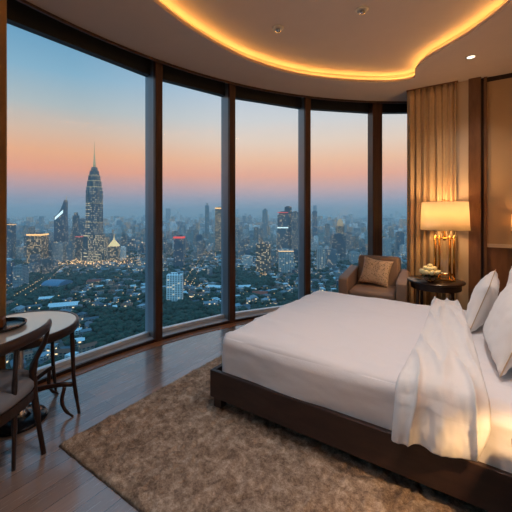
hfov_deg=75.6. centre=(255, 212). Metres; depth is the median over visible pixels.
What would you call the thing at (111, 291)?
house
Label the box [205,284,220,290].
warehouse
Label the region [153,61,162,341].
trim
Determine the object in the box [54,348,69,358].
house
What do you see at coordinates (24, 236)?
block
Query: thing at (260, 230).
block
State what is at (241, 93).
window
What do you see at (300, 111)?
trim
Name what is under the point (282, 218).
tower
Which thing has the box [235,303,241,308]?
house
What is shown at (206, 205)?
tower
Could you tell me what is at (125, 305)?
house
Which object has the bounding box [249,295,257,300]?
house
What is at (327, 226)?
block
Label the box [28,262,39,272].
block
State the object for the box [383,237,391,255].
tower
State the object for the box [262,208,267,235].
tower
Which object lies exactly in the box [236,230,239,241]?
block
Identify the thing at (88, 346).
house
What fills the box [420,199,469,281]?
table lamp
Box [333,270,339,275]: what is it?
house
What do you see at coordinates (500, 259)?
headboard
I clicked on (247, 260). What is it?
block
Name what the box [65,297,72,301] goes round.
house
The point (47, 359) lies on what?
house
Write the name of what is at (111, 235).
block
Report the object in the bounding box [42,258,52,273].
block
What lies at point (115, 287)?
house
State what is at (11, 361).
house
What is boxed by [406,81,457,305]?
curtain
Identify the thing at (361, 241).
block
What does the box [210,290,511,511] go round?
bed
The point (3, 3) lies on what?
curtain
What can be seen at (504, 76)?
trim
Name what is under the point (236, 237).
block
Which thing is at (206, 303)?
house
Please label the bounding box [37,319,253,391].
trim
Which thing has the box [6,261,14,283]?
tower
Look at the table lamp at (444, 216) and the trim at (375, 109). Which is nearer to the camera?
the table lamp at (444, 216)
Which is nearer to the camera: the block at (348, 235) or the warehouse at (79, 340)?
the warehouse at (79, 340)
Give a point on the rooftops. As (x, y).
(28, 355)
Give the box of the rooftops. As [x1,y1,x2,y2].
[6,232,406,362]
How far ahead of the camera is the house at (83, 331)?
477.66 m
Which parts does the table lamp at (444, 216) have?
lamp shade, frame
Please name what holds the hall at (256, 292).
on the ground
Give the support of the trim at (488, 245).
attached to the wall
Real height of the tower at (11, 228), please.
140.667 m
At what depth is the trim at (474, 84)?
4.27 m
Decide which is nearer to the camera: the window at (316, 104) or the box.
the box
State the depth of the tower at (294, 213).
1370.07 m
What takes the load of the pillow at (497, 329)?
on the bed
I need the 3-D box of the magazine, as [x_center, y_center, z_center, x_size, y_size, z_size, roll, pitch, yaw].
[2.042,0.843,4.173,0.170,0.007,0.220,0,0,6]
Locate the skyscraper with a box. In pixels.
[81,141,107,263]
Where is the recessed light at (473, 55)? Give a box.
[465,54,476,59]
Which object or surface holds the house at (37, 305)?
on the ground
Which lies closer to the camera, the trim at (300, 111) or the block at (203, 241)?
the trim at (300, 111)
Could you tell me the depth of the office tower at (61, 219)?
1237.15 m
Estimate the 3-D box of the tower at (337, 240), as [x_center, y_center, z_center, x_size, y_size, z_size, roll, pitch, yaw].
[335.455,130.955,1350.000,54.982,98.091,43.985,0,0,4]
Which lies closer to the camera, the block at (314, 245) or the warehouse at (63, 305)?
the warehouse at (63, 305)
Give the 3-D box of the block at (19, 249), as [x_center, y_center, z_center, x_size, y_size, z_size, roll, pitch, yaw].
[-983.369,159.514,1377.804,49.314,40.972,22.631,0,0,-10]
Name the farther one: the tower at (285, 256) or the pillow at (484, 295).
the tower at (285, 256)
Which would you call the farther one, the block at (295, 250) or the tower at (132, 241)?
the tower at (132, 241)
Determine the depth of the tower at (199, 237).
1589.31 m
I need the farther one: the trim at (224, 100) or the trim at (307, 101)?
the trim at (307, 101)
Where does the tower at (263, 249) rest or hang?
on the ground
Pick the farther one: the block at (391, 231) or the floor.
the block at (391, 231)
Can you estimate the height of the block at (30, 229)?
102.433 m
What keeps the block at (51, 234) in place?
on the ground
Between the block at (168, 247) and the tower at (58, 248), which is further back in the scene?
the block at (168, 247)
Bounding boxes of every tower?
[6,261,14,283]
[7,223,15,258]
[12,264,28,285]
[26,232,48,263]
[49,240,53,250]
[52,242,65,263]
[54,196,68,242]
[66,241,74,262]
[72,212,79,241]
[75,235,82,260]
[78,218,85,235]
[128,237,137,251]
[163,237,166,250]
[166,272,182,301]
[173,235,184,267]
[196,234,202,246]
[205,203,208,235]
[215,207,220,252]
[256,242,270,272]
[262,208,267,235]
[277,211,287,259]
[278,249,293,272]
[284,206,291,248]
[292,211,297,248]
[312,211,316,241]
[317,247,324,269]
[330,233,345,257]
[336,219,343,233]
[349,251,358,263]
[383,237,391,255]
[396,231,403,249]
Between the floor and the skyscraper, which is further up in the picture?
the skyscraper
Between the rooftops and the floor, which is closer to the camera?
the floor
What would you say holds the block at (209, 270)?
on the ground
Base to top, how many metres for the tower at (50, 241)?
69.454 m
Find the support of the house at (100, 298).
on the ground
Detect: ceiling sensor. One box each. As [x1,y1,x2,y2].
[272,25,283,32]
[355,5,368,14]
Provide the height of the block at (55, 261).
37.366 m
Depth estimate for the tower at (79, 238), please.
1231.12 m
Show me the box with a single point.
(2, 318)
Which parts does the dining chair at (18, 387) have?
leg, seat frame, seat, rail, leg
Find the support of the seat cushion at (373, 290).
on the armchair at (398, 289)
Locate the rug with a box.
[59,355,488,511]
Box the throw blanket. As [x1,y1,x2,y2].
[391,296,490,461]
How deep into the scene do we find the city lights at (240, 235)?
1116.45 m
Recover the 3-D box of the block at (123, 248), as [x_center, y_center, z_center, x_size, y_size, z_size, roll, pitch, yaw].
[-501.107,152.547,1244.058,19.242,54.905,19.629,0,0,-16]
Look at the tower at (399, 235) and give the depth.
1488.29 m
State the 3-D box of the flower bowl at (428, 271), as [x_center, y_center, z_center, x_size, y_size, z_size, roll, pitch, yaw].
[2.141,0.736,4.068,0.241,0.223,0.244,0,0,0]
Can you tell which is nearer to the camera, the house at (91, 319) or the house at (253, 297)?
the house at (91, 319)
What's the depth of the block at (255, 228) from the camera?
2149.64 m
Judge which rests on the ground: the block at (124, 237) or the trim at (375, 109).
the block at (124, 237)
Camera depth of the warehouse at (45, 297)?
660.75 m
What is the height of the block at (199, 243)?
65.709 m
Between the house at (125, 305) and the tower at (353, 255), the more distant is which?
the tower at (353, 255)
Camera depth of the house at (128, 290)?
728.53 m
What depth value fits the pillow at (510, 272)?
2.45 m
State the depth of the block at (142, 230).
2316.38 m
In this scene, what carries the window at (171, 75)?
attached to the window sill at (146, 338)
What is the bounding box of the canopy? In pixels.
[6,250,406,369]
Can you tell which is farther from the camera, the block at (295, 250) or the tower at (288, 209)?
the tower at (288, 209)
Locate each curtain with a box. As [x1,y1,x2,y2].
[0,0,6,368]
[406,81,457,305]
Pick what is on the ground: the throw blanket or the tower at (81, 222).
the tower at (81, 222)
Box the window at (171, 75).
[163,64,224,331]
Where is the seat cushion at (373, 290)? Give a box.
[349,283,395,300]
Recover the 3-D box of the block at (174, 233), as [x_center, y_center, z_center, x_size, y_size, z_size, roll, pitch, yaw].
[-418.546,135.234,1695.163,44.906,89.533,28.433,0,0,-12]
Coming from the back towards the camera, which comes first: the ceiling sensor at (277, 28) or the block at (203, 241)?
the block at (203, 241)
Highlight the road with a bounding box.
[187,246,212,289]
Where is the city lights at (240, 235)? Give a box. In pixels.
[8,235,329,305]
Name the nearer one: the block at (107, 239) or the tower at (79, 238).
the tower at (79, 238)
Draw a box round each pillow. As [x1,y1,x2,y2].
[358,256,393,287]
[466,269,499,331]
[483,283,511,376]
[506,267,511,285]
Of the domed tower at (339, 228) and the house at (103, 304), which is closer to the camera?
the house at (103, 304)
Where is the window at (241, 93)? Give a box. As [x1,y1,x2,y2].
[235,85,301,315]
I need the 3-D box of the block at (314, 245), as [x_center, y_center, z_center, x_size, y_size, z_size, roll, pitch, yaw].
[276.330,159.514,1575.711,49.314,40.972,22.631,0,0,13]
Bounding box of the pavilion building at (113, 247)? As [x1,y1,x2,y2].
[108,238,119,263]
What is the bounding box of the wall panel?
[487,78,511,244]
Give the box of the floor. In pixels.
[0,323,247,511]
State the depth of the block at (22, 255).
1292.41 m
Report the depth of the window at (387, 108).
5.38 m
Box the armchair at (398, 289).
[338,255,409,302]
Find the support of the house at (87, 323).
on the ground
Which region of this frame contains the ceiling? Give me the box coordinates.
[26,0,511,100]
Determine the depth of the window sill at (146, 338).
3.83 m
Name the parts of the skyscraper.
stepped crown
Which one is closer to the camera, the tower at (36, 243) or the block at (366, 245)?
the tower at (36, 243)
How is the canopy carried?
on the ground
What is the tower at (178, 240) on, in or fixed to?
on the ground
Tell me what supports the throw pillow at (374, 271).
on the armchair at (398, 289)
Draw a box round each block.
[16,246,23,256]
[19,253,25,258]
[21,225,27,237]
[24,236,27,252]
[28,227,34,233]
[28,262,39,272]
[30,254,40,271]
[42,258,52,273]
[48,232,53,240]
[53,258,57,268]
[105,236,109,248]
[108,233,113,239]
[120,246,125,260]
[121,234,128,254]
[140,243,144,253]
[141,229,144,238]
[165,243,171,255]
[172,231,177,239]
[191,230,198,245]
[197,241,202,256]
[199,278,207,283]
[200,240,204,254]
[207,267,211,275]
[235,236,237,247]
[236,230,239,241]
[238,241,243,254]
[239,255,254,267]
[245,248,249,254]
[252,227,258,240]
[258,228,262,242]
[266,226,269,236]
[293,249,297,260]
[311,242,317,250]
[324,224,329,236]
[326,248,336,268]
[344,232,352,250]
[352,235,358,248]
[359,238,364,248]
[364,244,367,251]
[389,228,393,237]
[394,250,399,256]
[399,244,406,253]
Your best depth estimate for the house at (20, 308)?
586.10 m
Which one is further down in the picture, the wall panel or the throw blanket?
the throw blanket
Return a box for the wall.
[456,84,456,299]
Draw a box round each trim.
[17,0,406,103]
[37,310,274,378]
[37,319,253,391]
[145,60,152,336]
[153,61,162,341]
[221,83,227,318]
[228,84,234,322]
[298,98,303,299]
[304,98,310,295]
[368,103,381,255]
[457,81,467,309]
[468,77,480,302]
[481,78,483,278]
[484,77,486,275]
[487,73,511,81]
[487,244,511,247]
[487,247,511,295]
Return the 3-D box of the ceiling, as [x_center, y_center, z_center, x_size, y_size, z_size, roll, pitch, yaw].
[0.403,-1.837,1.132,6.243,0.175,8.532,0,0,0]
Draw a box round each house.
[6,300,13,306]
[9,358,25,367]
[12,305,25,312]
[24,358,48,368]
[26,304,46,310]
[42,343,58,352]
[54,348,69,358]
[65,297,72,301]
[78,341,96,352]
[79,328,91,336]
[83,316,98,321]
[84,321,92,330]
[94,297,105,301]
[98,303,107,307]
[108,289,114,293]
[111,285,118,289]
[120,303,132,307]
[127,289,134,293]
[203,300,217,306]
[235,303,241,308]
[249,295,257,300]
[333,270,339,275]
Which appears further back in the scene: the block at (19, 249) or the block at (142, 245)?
the block at (142, 245)
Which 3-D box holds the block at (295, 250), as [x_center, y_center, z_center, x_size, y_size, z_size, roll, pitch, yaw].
[144.060,155.770,1211.727,21.351,48.461,17.232,0,0,-5]
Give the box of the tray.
[0,317,26,332]
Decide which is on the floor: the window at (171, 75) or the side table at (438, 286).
the side table at (438, 286)
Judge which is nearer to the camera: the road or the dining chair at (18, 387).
the dining chair at (18, 387)
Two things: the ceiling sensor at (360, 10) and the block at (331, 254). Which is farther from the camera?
the block at (331, 254)
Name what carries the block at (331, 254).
on the ground
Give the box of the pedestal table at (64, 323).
[0,310,80,436]
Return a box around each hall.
[41,279,72,288]
[86,279,101,284]
[252,291,267,293]
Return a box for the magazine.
[408,278,426,281]
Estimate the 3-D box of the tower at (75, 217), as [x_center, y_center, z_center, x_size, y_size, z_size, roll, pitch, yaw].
[-927.273,88.000,1700.000,25.964,184.000,20.771,0,0,-4]
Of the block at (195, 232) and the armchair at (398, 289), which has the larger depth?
the block at (195, 232)
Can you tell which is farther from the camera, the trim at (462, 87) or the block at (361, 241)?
the block at (361, 241)
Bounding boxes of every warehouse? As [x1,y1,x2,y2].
[38,296,52,299]
[48,301,78,309]
[75,337,84,346]
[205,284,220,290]
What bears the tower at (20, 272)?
on the ground
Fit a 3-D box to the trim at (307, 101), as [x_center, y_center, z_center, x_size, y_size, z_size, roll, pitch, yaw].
[0.783,-0.215,5.039,0.090,3.430,0.060,0,0,-18]
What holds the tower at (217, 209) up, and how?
on the ground
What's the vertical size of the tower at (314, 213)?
192.636 m
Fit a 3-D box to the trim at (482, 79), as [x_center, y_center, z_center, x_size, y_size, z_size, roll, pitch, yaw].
[2.947,-0.125,4.296,0.030,3.250,0.020,0,0,34]
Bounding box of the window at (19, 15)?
[7,0,149,374]
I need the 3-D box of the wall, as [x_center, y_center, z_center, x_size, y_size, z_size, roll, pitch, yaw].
[2.978,-0.300,4.378,1.210,3.600,0.150,0,0,34]
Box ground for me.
[6,215,406,367]
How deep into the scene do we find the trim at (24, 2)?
3.86 m
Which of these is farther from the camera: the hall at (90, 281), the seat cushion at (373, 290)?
the hall at (90, 281)
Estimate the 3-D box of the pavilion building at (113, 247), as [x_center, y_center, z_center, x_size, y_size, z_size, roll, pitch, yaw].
[-507.758,126.651,1180.000,36.000,106.697,30.000,0,0,-11]
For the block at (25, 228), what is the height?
89.533 m
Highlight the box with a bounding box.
[0,316,5,327]
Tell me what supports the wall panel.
attached to the wall
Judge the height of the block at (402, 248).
40.972 m
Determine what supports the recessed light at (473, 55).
in the ceiling
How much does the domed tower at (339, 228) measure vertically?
154.546 m
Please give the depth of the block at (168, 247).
1378.46 m
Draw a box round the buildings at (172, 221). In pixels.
[7,205,406,233]
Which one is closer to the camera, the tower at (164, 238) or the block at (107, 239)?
the block at (107, 239)
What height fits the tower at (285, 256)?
73.000 m
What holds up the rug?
on the floor
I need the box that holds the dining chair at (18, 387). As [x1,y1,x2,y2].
[0,319,51,471]
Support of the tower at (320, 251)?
on the ground
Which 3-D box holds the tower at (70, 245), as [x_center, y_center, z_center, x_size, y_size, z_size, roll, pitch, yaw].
[-663.303,139.849,1180.000,21.026,80.303,16.820,0,0,-6]
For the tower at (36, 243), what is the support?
on the ground
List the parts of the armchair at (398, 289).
armrest, backrest, armrest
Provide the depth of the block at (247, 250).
1395.05 m
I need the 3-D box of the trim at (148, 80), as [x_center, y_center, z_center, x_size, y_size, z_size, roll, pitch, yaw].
[-1.247,-0.233,3.965,0.072,3.394,0.220,0,0,-45]
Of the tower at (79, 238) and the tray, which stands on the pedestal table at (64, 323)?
the tray
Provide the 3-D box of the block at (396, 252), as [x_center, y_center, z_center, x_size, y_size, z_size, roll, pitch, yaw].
[572.773,164.814,1339.965,19.447,30.372,16.067,0,0,10]
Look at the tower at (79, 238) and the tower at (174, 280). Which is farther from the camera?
the tower at (79, 238)
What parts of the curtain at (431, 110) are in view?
rail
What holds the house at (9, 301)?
on the ground
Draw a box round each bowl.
[419,263,440,281]
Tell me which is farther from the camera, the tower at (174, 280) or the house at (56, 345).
the tower at (174, 280)
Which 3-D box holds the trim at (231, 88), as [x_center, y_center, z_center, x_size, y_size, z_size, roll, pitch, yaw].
[-0.333,-0.215,4.515,0.090,3.430,0.060,0,0,-32]
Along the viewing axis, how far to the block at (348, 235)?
1580.41 m
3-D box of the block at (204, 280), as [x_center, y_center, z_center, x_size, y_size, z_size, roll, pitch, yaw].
[-137.424,173.480,845.306,27.038,13.040,17.164,0,0,-7]
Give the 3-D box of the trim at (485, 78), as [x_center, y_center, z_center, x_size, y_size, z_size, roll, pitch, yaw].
[2.963,-0.125,4.261,0.035,3.250,0.060,0,0,34]
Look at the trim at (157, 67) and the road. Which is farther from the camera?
the road
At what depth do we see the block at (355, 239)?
1662.33 m
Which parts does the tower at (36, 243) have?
lit crown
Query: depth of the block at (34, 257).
984.18 m
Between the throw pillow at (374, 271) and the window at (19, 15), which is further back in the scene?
the throw pillow at (374, 271)
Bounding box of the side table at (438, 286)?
[407,275,465,304]
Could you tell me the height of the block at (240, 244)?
65.709 m
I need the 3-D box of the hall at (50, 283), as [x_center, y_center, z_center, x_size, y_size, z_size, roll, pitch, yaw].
[-470.132,169.160,781.579,46.763,21.680,46.000,0,0,11]
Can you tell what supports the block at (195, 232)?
on the ground

